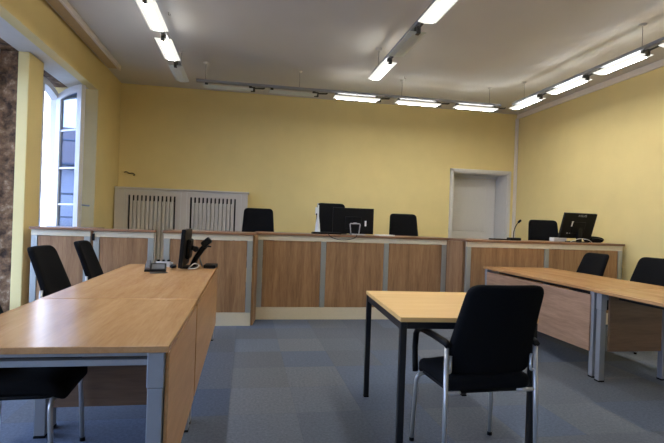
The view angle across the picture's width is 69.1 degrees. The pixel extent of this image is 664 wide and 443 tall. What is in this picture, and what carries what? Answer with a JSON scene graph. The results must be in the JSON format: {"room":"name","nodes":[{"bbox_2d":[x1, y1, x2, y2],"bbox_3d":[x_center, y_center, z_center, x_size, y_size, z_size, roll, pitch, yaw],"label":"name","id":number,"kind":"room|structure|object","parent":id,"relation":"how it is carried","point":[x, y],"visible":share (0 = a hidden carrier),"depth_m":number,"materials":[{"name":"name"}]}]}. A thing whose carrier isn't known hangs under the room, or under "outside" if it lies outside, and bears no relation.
{"room":"courtroom","nodes":[
{"label":"courtroom","id":0,"kind":"room"},
{"bbox_2d":[0,50,18,311],"bbox_3d":[-3.471,-0.352,5.236,0.232,2.892,0.364,2,0,-10],"label":"stone wall","id":1,"kind":"structure","parent":0,"point":[8,59],"depth_m":5.07,"materials":[{"name":"brown stone"}]},
{"bbox_2d":[0,38,67,87],"bbox_3d":[-3.006,-1.848,1.923,0.552,0.122,9.283,2,0,-10],"label":"lintel","id":2,"kind":"object","parent":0,"point":[4,45],"visible":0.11,"depth_m":5.88,"materials":[{"name":"yellow painted plaster"}]},
{"bbox_2d":[0,0,120,309],"bbox_3d":[-2.792,-0.542,2.547,0.560,3.310,10.400,2,0,-10],"label":"wall","id":3,"kind":"structure","parent":0,"point":[36,20],"depth_m":5.41,"materials":[{"name":"yellow paint"}]},
{"bbox_2d":[0,16,87,88],"bbox_3d":[-2.615,-1.802,1.972,0.260,0.060,9.220,2,0,-10],"label":"trim","id":4,"kind":"structure","parent":3,"relation":"attached to","point":[8,33],"depth_m":5.05,"materials":[{"name":"white paint"}]},
{"bbox_2d":[38,76,89,235],"bbox_3d":[-3.354,-0.765,5.950,0.611,2.000,1.060,2,0,-10],"label":"window","id":5,"kind":"structure","parent":3,"relation":"in","point":[57,101],"depth_m":6.29,"materials":[{"name":"white paint"}]},
{"bbox_2d":[47,0,120,70],"bbox_3d":[-2.253,-2.153,2.146,0.130,0.048,9.440,2,0,-10],"label":"trim","id":6,"kind":"structure","parent":3,"relation":"attached to","point":[56,4],"depth_m":5.45,"materials":[{"name":"beige paint"}]},
{"bbox_2d":[118,83,516,281],"bbox_3d":[-0.547,-0.461,8.584,7.900,3.310,0.700,2,0,-10],"label":"wall","id":7,"kind":"structure","parent":0,"point":[291,155],"depth_m":8.25,"materials":[{"name":"yellow paint"}]},
{"bbox_2d":[448,168,510,247],"bbox_3d":[2.647,0.106,9.016,1.185,2.100,0.475,2,0,-10],"label":"door","id":8,"kind":"structure","parent":7,"relation":"in","point":[473,201],"depth_m":9.18,"materials":[{"name":"white paint"}]},
{"bbox_2d":[511,119,518,237],"bbox_3d":[3.372,-0.357,8.911,0.058,3.075,0.030,2,0,-10],"label":"trim","id":9,"kind":"structure","parent":7,"relation":"attached to","point":[516,120],"depth_m":8.90,"materials":[{"name":"white paint"}]},
{"bbox_2d":[0,309,663,442],"bbox_3d":[0.420,1.287,3.383,8.100,0.120,11.300,2,0,-10],"label":"floor","id":10,"kind":"structure","parent":0,"point":[266,380],"depth_m":3.31,"materials":[{"name":"carpet"}]},
{"bbox_2d":[0,305,87,442],"bbox_3d":[-1.508,0.688,2.271,0.574,0.941,0.530,2,0,-13],"label":"chair","id":11,"kind":"object","parent":10,"relation":"on","point":[16,383],"visible":0.77,"depth_m":2.13,"materials":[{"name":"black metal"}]},
{"bbox_2d":[27,245,70,298],"bbox_3d":[-2.041,0.670,3.788,0.574,0.941,0.530,2,0,-8],"label":"chair","id":12,"kind":"object","parent":10,"relation":"on","point":[51,275],"visible":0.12,"depth_m":3.73,"materials":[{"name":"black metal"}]},
{"bbox_2d":[29,226,103,302],"bbox_3d":[-2.921,0.585,5.322,0.606,1.050,0.505,2,0,-10],"label":"bench section","id":13,"kind":"object","parent":10,"relation":"on","point":[64,237],"visible":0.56,"depth_m":5.11,"materials":[{"name":"brown wood"}]},
{"bbox_2d":[29,226,103,230],"bbox_3d":[-2.902,0.075,5.312,0.606,0.028,0.485,2,0,-10],"label":"countertop","id":14,"kind":"structure","parent":13,"relation":"on","point":[30,227],"depth_m":5.10,"materials":[{"name":"brown wood"}]},
{"bbox_2d":[92,228,156,273],"bbox_3d":[-2.265,0.608,5.225,0.645,1.050,0.085,2,0,-10],"label":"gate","id":15,"kind":"object","parent":13,"relation":"attached to","point":[113,252],"visible":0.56,"depth_m":5.21,"materials":[{"name":"brown wood"}]},
{"bbox_2d":[92,228,156,232],"bbox_3d":[-2.247,0.097,5.225,0.645,0.028,0.085,2,0,-10],"label":"countertop","id":16,"kind":"structure","parent":15,"relation":"on","point":[93,229],"depth_m":5.19,"materials":[{"name":"brown wood"}]},
{"bbox_2d":[74,240,103,280],"bbox_3d":[-2.180,0.665,4.682,0.574,0.941,0.530,2,0,-12],"label":"chair","id":17,"kind":"object","parent":10,"relation":"on","point":[89,261],"visible":0.2,"depth_m":4.62,"materials":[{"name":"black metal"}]},
{"bbox_2d":[0,298,196,442],"bbox_3d":[-1.109,0.805,2.199,0.833,0.735,1.035,2,0,-10],"label":"desk","id":18,"kind":"object","parent":10,"relation":"on","point":[134,351],"visible":0.93,"depth_m":2.04,"materials":[{"name":"brown wood"}]},
{"bbox_2d":[43,264,217,428],"bbox_3d":[-1.381,0.796,3.727,0.833,0.735,2.046,2,0,-10],"label":"desk","id":19,"kind":"object","parent":10,"relation":"on","point":[130,281],"visible":0.47,"depth_m":3.26,"materials":[{"name":"brown wood"}]},
{"bbox_2d":[144,260,165,271],"bbox_3d":[-1.521,0.381,4.160,0.172,0.085,0.201,2,0,-18],"label":"telephone","id":20,"kind":"object","parent":19,"relation":"on","point":[149,267],"visible":1,"depth_m":4.11,"materials":[{"name":"black plastic"}]},
{"bbox_2d":[156,259,170,266],"bbox_3d":[-1.571,0.389,4.497,0.130,0.066,0.050,2,0,-10],"label":"block","id":21,"kind":"object","parent":19,"relation":"on","point":[168,262],"visible":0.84,"depth_m":4.48,"materials":[{"name":"white plastic"}]},
{"bbox_2d":[178,228,211,268],"bbox_3d":[-1.263,0.253,4.510,0.272,0.360,0.540,2,0,-10],"label":"monitor","id":22,"kind":"object","parent":19,"relation":"on","point":[186,244],"visible":1,"depth_m":4.43,"materials":[{"name":"black plastic"}]},
{"bbox_2d":[203,263,217,268],"bbox_3d":[-1.145,0.420,4.552,0.110,0.034,0.180,2,0,-6],"label":"box","id":23,"kind":"object","parent":19,"relation":"on","point":[207,265],"visible":1,"depth_m":4.47,"materials":[{"name":"black plastic"}]},
{"bbox_2d":[163,229,253,325],"bbox_3d":[-1.421,0.638,5.589,0.989,1.050,0.505,2,0,-10],"label":"bench section","id":24,"kind":"object","parent":10,"relation":"on","point":[233,308],"visible":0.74,"depth_m":5.41,"materials":[{"name":"brown wood"}]},
{"bbox_2d":[163,229,253,235],"bbox_3d":[-1.402,0.127,5.579,0.989,0.028,0.485,2,0,-10],"label":"countertop","id":25,"kind":"structure","parent":24,"relation":"on","point":[164,231],"depth_m":5.37,"materials":[{"name":"brown wood"}]},
{"bbox_2d":[250,231,466,324],"bbox_3d":[0.283,0.697,6.095,2.573,1.050,0.905,2,0,-10],"label":"bench section","id":26,"kind":"object","parent":10,"relation":"on","point":[299,277],"visible":0.84,"depth_m":5.99,"materials":[{"name":"brown wood"}]},
{"bbox_2d":[315,204,319,231],"bbox_3d":[-0.182,-0.042,6.224,0.072,0.395,0.072,2,0,-10],"label":"column","id":27,"kind":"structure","parent":26,"relation":"on","point":[317,226],"depth_m":6.21,"materials":[{"name":"plastic"}]},
{"bbox_2d":[311,232,341,234],"bbox_3d":[-0.072,0.147,6.114,0.370,0.026,0.120,2,0,-13],"label":"keyboard","id":28,"kind":"object","parent":26,"relation":"on","point":[336,233],"visible":0.98,"depth_m":6.06,"materials":[{"name":"black plastic"}]},
{"bbox_2d":[256,231,448,239],"bbox_3d":[0.257,0.185,6.255,2.440,0.028,0.535,2,0,-10],"label":"countertop","id":29,"kind":"structure","parent":26,"relation":"on","point":[258,232],"depth_m":6.02,"materials":[{"name":"brown wood"}]},
{"bbox_2d":[332,207,373,234],"bbox_3d":[0.279,-0.002,6.276,0.535,0.347,0.240,2,0,-6],"label":"monitor","id":30,"kind":"object","parent":26,"relation":"on","point":[352,221],"visible":0.94,"depth_m":6.27,"materials":[{"name":"black plastic"}]},
{"bbox_2d":[442,237,466,241],"bbox_3d":[1.526,0.230,6.304,0.076,0.028,0.885,2,0,-10],"label":"countertop","id":31,"kind":"structure","parent":26,"relation":"on","point":[452,239],"depth_m":6.05,"materials":[{"name":"brown wood"}]},
{"bbox_2d":[363,291,538,442],"bbox_3d":[0.654,0.867,2.965,0.750,0.735,0.930,2,0,-7],"label":"table","id":32,"kind":"object","parent":10,"relation":"on","point":[406,310],"visible":0.71,"depth_m":2.65,"materials":[{"name":"brown wood"}]},
{"bbox_2d":[409,285,543,442],"bbox_3d":[0.757,0.767,2.509,0.530,0.941,0.574,2,0,-13],"label":"chair","id":33,"kind":"object","parent":10,"relation":"on","point":[489,347],"visible":1,"depth_m":2.34,"materials":[{"name":"black fabric"}]},
{"bbox_2d":[450,238,624,324],"bbox_3d":[2.659,0.780,6.341,2.202,1.050,0.555,2,0,-10],"label":"bench section","id":34,"kind":"object","parent":10,"relation":"on","point":[478,254],"visible":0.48,"depth_m":6.06,"materials":[{"name":"brown wood"}]},
{"bbox_2d":[489,238,508,239],"bbox_3d":[2.154,0.230,6.235,0.170,0.016,0.200,2,0,-10],"label":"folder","id":35,"kind":"object","parent":34,"relation":"on","point":[489,238],"visible":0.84,"depth_m":6.19,"materials":[{"name":"black plastic"}]},
{"bbox_2d":[507,220,520,240],"bbox_3d":[2.357,0.108,6.209,0.171,0.273,0.130,2,0,-10],"label":"microphone","id":36,"kind":"object","parent":34,"relation":"on","point":[519,221],"visible":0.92,"depth_m":6.17,"materials":[{"name":"black plastic"}]},
{"bbox_2d":[456,238,624,245],"bbox_3d":[2.679,0.270,6.331,2.202,0.028,0.535,2,0,-10],"label":"countertop","id":37,"kind":"structure","parent":34,"relation":"on","point":[468,239],"depth_m":6.10,"materials":[{"name":"brown wood"}]},
{"bbox_2d":[549,237,566,241],"bbox_3d":[3.076,0.245,6.562,0.200,0.050,0.100,2,0,-15],"label":"box","id":38,"kind":"object","parent":34,"relation":"on","point":[550,238],"visible":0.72,"depth_m":6.52,"materials":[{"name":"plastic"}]},
{"bbox_2d":[558,212,596,242],"bbox_3d":[3.251,0.082,6.429,0.530,0.388,0.201,2,0,-18],"label":"monitor","id":39,"kind":"object","parent":34,"relation":"on","point":[578,226],"visible":0.99,"depth_m":6.37,"materials":[{"name":"black plastic"}]},
{"bbox_2d":[583,236,603,242],"bbox_3d":[3.598,0.245,6.628,0.240,0.085,0.173,2,0,-10],"label":"bag","id":40,"kind":"object","parent":34,"relation":"on","point":[594,239],"visible":0.75,"depth_m":6.56,"materials":[{"name":"black fabric"}]},
{"bbox_2d":[528,220,558,248],"bbox_3d":[3.127,0.648,6.971,0.565,1.344,0.607,2,0,2],"label":"swivel chair","id":41,"kind":"object","parent":10,"relation":"on","point":[540,230],"visible":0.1,"depth_m":7.19,"materials":[{"name":"black fabric"}]},
{"bbox_2d":[483,267,663,377],"bbox_3d":[2.398,0.928,4.947,0.873,0.735,1.880,2,0,-10],"label":"desk","id":42,"kind":"object","parent":10,"relation":"on","point":[569,316],"visible":0.73,"depth_m":4.38,"materials":[{"name":"beech laminate"},{"name":"walnut laminate"},{"name":"grey metal"}]},
{"bbox_2d":[568,253,608,293],"bbox_3d":[2.924,0.844,5.743,0.574,0.941,0.530,2,0,-8],"label":"chair","id":43,"kind":"object","parent":10,"relation":"on","point":[591,263],"visible":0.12,"depth_m":5.76,"materials":[{"name":"black fabric"}]},
{"bbox_2d":[594,289,663,381],"bbox_3d":[2.550,0.933,3.387,0.670,0.735,1.205,2,0,-10],"label":"desk","id":44,"kind":"object","parent":10,"relation":"on","point":[635,317],"visible":1,"depth_m":3.88,"materials":[{"name":"beech laminate"},{"name":"walnut laminate"},{"name":"grey metal"}]},
{"bbox_2d":[607,257,663,353],"bbox_3d":[3.222,0.854,5.093,0.574,0.941,0.530,2,0,-14],"label":"chair","id":45,"kind":"object","parent":10,"relation":"on","point":[648,270],"visible":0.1,"depth_m":5.16,"materials":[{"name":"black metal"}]},
{"bbox_3d":[0.076,1.141,7.511,6.940,0.150,1.650,2,0,-10],"label":"platform","id":46,"kind":"object","parent":10,"relation":"on","visible":0},
{"bbox_2d":[114,186,248,262],"bbox_3d":[-2.400,0.234,7.759,2.052,1.490,0.276,2,0,-10],"label":"radiator cover","id":47,"kind":"object","parent":46,"relation":"on","point":[182,201],"visible":0.52,"depth_m":7.64,"materials":[{"name":"paint"}]},
{"bbox_2d":[132,200,231,262],"bbox_3d":[-2.338,0.339,7.733,1.652,1.285,0.079,2,0,-10],"label":"radiator","id":48,"kind":"object","parent":46,"relation":"on","point":[133,200],"visible":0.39,"depth_m":7.65,"materials":[{"name":"metal"}]},
{"bbox_2d":[242,208,273,296],"bbox_3d":[-1.032,0.418,6.689,0.565,1.214,0.607,2,0,-10],"label":"swivel chair","id":49,"kind":"object","parent":46,"relation":"on","point":[254,219],"visible":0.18,"depth_m":6.90,"materials":[{"name":"black fabric"}]},
{"bbox_2d":[316,203,344,241],"bbox_3d":[0.008,0.397,6.874,0.565,1.329,0.607,2,0,-10],"label":"swivel chair","id":50,"kind":"object","parent":46,"relation":"on","point":[325,209],"visible":0.1,"depth_m":7.07,"materials":[{"name":"black fabric"}]},
{"bbox_2d":[389,214,417,243],"bbox_3d":[1.103,0.492,7.069,0.565,1.214,0.607,2,0,-10],"label":"swivel chair","id":51,"kind":"object","parent":46,"relation":"on","point":[400,224],"visible":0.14,"depth_m":7.28,"materials":[{"name":"black fabric"}]},
{"bbox_2d":[46,0,663,114],"bbox_3d":[0.540,-2.156,3.384,8.100,0.150,11.300,2,0,-10],"label":"ceiling","id":52,"kind":"structure","parent":0,"point":[476,46],"depth_m":5.61,"materials":[{"name":"paint"}]},
{"bbox_2d":[159,32,183,65],"bbox_3d":[-1.522,-2.018,3.892,0.072,0.271,5.020,2,0,-10],"label":"rail","id":53,"kind":"object","parent":52,"relation":"hanging from","point":[166,33],"visible":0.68,"depth_m":5.36,"materials":[{"name":"metal"}]},
{"bbox_2d":[135,0,167,31],"bbox_3d":[-1.587,-1.847,4.224,0.165,0.075,0.825,2,0,-10],"label":"pendant light","id":54,"kind":"object","parent":53,"relation":"hanging from","point":[150,10],"visible":1,"depth_m":4.25,"materials":[{"name":"white plastic"}]},
{"bbox_2d":[154,32,179,60],"bbox_3d":[-1.739,-1.853,5.081,0.165,0.075,0.825,2,0,-10],"label":"pendant light","id":55,"kind":"object","parent":53,"relation":"hanging from","point":[166,46],"visible":0.93,"depth_m":5.08,"materials":[{"name":"white plastic"}]},
{"bbox_2d":[168,61,188,81],"bbox_3d":[-1.890,-1.857,5.928,0.165,0.075,0.825,2,0,-10],"label":"pendant light","id":56,"kind":"object","parent":53,"relation":"hanging from","point":[178,71],"visible":0.94,"depth_m":5.93,"materials":[{"name":"grey plastic"}]},
{"bbox_2d":[196,62,500,106],"bbox_3d":[0.361,-1.951,6.919,4.460,0.271,0.072,2,0,-10],"label":"rail","id":57,"kind":"object","parent":52,"relation":"hanging from","point":[299,88],"visible":1,"depth_m":6.86,"materials":[{"name":"metal"}]},
{"bbox_2d":[203,82,264,91],"bbox_3d":[-1.335,-1.838,6.618,0.825,0.075,0.165,2,0,-10],"label":"pendant light","id":58,"kind":"object","parent":57,"relation":"hanging from","point":[250,89],"visible":1,"depth_m":6.57,"materials":[{"name":"white plastic"}]},
{"bbox_2d":[203,84,252,91],"bbox_3d":[-1.417,-1.821,6.604,0.660,0.016,0.165,2,0,-10],"label":"diffuser","id":59,"kind":"object","parent":58,"relation":"attached to","point":[250,89],"depth_m":6.57,"materials":[{"name":"white plastic"}]},
{"bbox_2d":[269,88,327,96],"bbox_3d":[-0.464,-1.807,6.773,0.825,0.075,0.165,2,0,-10],"label":"pendant light","id":60,"kind":"object","parent":57,"relation":"hanging from","point":[314,93],"visible":1,"depth_m":6.73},
{"bbox_2d":[269,90,316,96],"bbox_3d":[-0.546,-1.791,6.759,0.660,0.016,0.165,2,0,-10],"label":"diffuser","id":61,"kind":"object","parent":60,"relation":"attached to","point":[314,94],"depth_m":6.72,"materials":[{"name":"white plastic"}]},
{"bbox_2d":[333,93,389,101],"bbox_3d":[0.436,-1.776,6.933,0.825,0.075,0.165,2,0,-10],"label":"pendant light","id":62,"kind":"object","parent":57,"relation":"hanging from","point":[376,99],"visible":1,"depth_m":6.89,"materials":[{"name":"white plastic"}]},
{"bbox_2d":[333,95,379,101],"bbox_3d":[0.354,-1.759,6.919,0.660,0.016,0.165,2,0,-10],"label":"diffuser","id":63,"kind":"object","parent":62,"relation":"attached to","point":[377,99],"depth_m":6.88,"materials":[{"name":"white plastic"}]},
{"bbox_2d":[395,98,449,106],"bbox_3d":[1.341,-1.744,7.095,0.825,0.075,0.165,2,0,-10],"label":"pendant light","id":64,"kind":"object","parent":57,"relation":"hanging from","point":[436,104],"visible":1,"depth_m":7.05,"materials":[{"name":"white plastic"}]},
{"bbox_2d":[395,100,440,106],"bbox_3d":[1.259,-1.728,7.080,0.660,0.016,0.165,2,0,-10],"label":"diffuser","id":65,"kind":"object","parent":64,"relation":"attached to","point":[437,104],"depth_m":7.04,"materials":[{"name":"white plastic"}]},
{"bbox_2d":[453,103,505,111],"bbox_3d":[2.236,-1.713,7.254,0.825,0.075,0.165,2,0,-10],"label":"pendant light","id":66,"kind":"object","parent":57,"relation":"hanging from","point":[494,108],"visible":1,"depth_m":7.21,"materials":[{"name":"white plastic"}]},
{"bbox_2d":[453,105,498,109],"bbox_3d":[2.155,-1.696,7.239,0.660,0.016,0.165,2,0,-10],"label":"diffuser","id":67,"kind":"object","parent":66,"relation":"attached to","point":[456,106],"depth_m":7.21,"materials":[{"name":"white plastic"}]},
{"bbox_2d":[372,0,435,72],"bbox_3d":[0.932,-1.932,3.709,0.072,0.271,4.600,2,0,-10],"label":"rail","id":68,"kind":"object","parent":52,"relation":"hanging from","point":[416,23],"visible":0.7,"depth_m":4.73,"materials":[{"name":"metal"}]},
{"bbox_2d":[368,56,396,80],"bbox_3d":[0.597,-1.771,5.558,0.165,0.075,0.825,2,0,-10],"label":"pendant light","id":69,"kind":"object","parent":68,"relation":"hanging from","point":[383,68],"visible":0.96,"depth_m":5.55,"materials":[{"name":"white plastic"}]},
{"bbox_2d":[389,23,426,56],"bbox_3d":[0.751,-1.766,4.691,0.165,0.075,0.825,2,0,-10],"label":"pendant light","id":70,"kind":"object","parent":68,"relation":"hanging from","point":[411,38],"visible":0.95,"depth_m":4.68,"materials":[{"name":"grey plastic"}]},
{"bbox_2d":[418,0,457,23],"bbox_3d":[0.905,-1.761,3.825,0.165,0.075,0.825,2,0,-10],"label":"pendant light","id":71,"kind":"object","parent":68,"relation":"hanging from","point":[438,8],"visible":1,"depth_m":3.98,"materials":[{"name":"white plastic"}]},
{"bbox_2d":[512,23,663,104],"bbox_3d":[3.174,-1.853,4.627,0.072,0.271,5.220,2,0,-10],"label":"rail","id":72,"kind":"object","parent":52,"relation":"hanging from","point":[650,45],"visible":0.96,"depth_m":5.39,"materials":[{"name":"metal"}]},
{"bbox_2d":[509,91,547,109],"bbox_3d":[2.785,-1.694,6.780,0.165,0.075,0.825,2,0,-10],"label":"pendant light","id":73,"kind":"object","parent":72,"relation":"hanging from","point":[539,97],"visible":0.97,"depth_m":6.75,"materials":[{"name":"white plastic"}]},
{"bbox_2d":[509,97,545,109],"bbox_3d":[2.770,-1.675,6.862,0.165,0.016,0.660,2,0,-10],"label":"diffuser","id":74,"kind":"object","parent":73,"relation":"attached to","point":[535,99],"depth_m":6.80,"materials":[{"name":"white plastic"}]},
{"bbox_2d":[546,70,596,93],"bbox_3d":[2.943,-1.689,5.894,0.165,0.075,0.825,2,0,-10],"label":"pendant light","id":75,"kind":"object","parent":72,"relation":"hanging from","point":[585,78],"visible":0.98,"depth_m":5.88,"materials":[{"name":"white plastic"}]},
{"bbox_2d":[546,78,592,93],"bbox_3d":[2.928,-1.670,5.975,0.165,0.016,0.660,2,0,-10],"label":"diffuser","id":76,"kind":"object","parent":75,"relation":"attached to","point":[579,81],"depth_m":5.92,"materials":[{"name":"white plastic"}]},
{"bbox_2d":[593,44,659,74],"bbox_3d":[3.093,-1.684,5.048,0.165,0.075,0.825,2,0,-10],"label":"pendant light","id":77,"kind":"object","parent":72,"relation":"hanging from","point":[644,54],"visible":0.98,"depth_m":5.02,"materials":[{"name":"white plastic"}]},
{"bbox_2d":[593,53,652,74],"bbox_3d":[3.078,-1.665,5.129,0.165,0.016,0.660,2,0,-10],"label":"diffuser","id":78,"kind":"object","parent":77,"relation":"attached to","point":[640,56],"depth_m":5.07,"materials":[{"name":"white plastic"}]},
{"bbox_2d":[515,66,663,280],"bbox_3d":[4.366,-0.291,4.076,0.200,3.310,11.300,2,0,-10],"label":"wall","id":79,"kind":"structure","parent":0,"point":[600,152],"depth_m":6.71,"materials":[{"name":"yellow paint"}]},
{"bbox_2d":[517,59,663,118],"bbox_3d":[4.351,-1.905,3.810,0.035,0.083,10.400,2,0,-10],"label":"trim","id":80,"kind":"structure","parent":79,"relation":"attached to","point":[655,65],"depth_m":6.86,"materials":[{"name":"white paint"}]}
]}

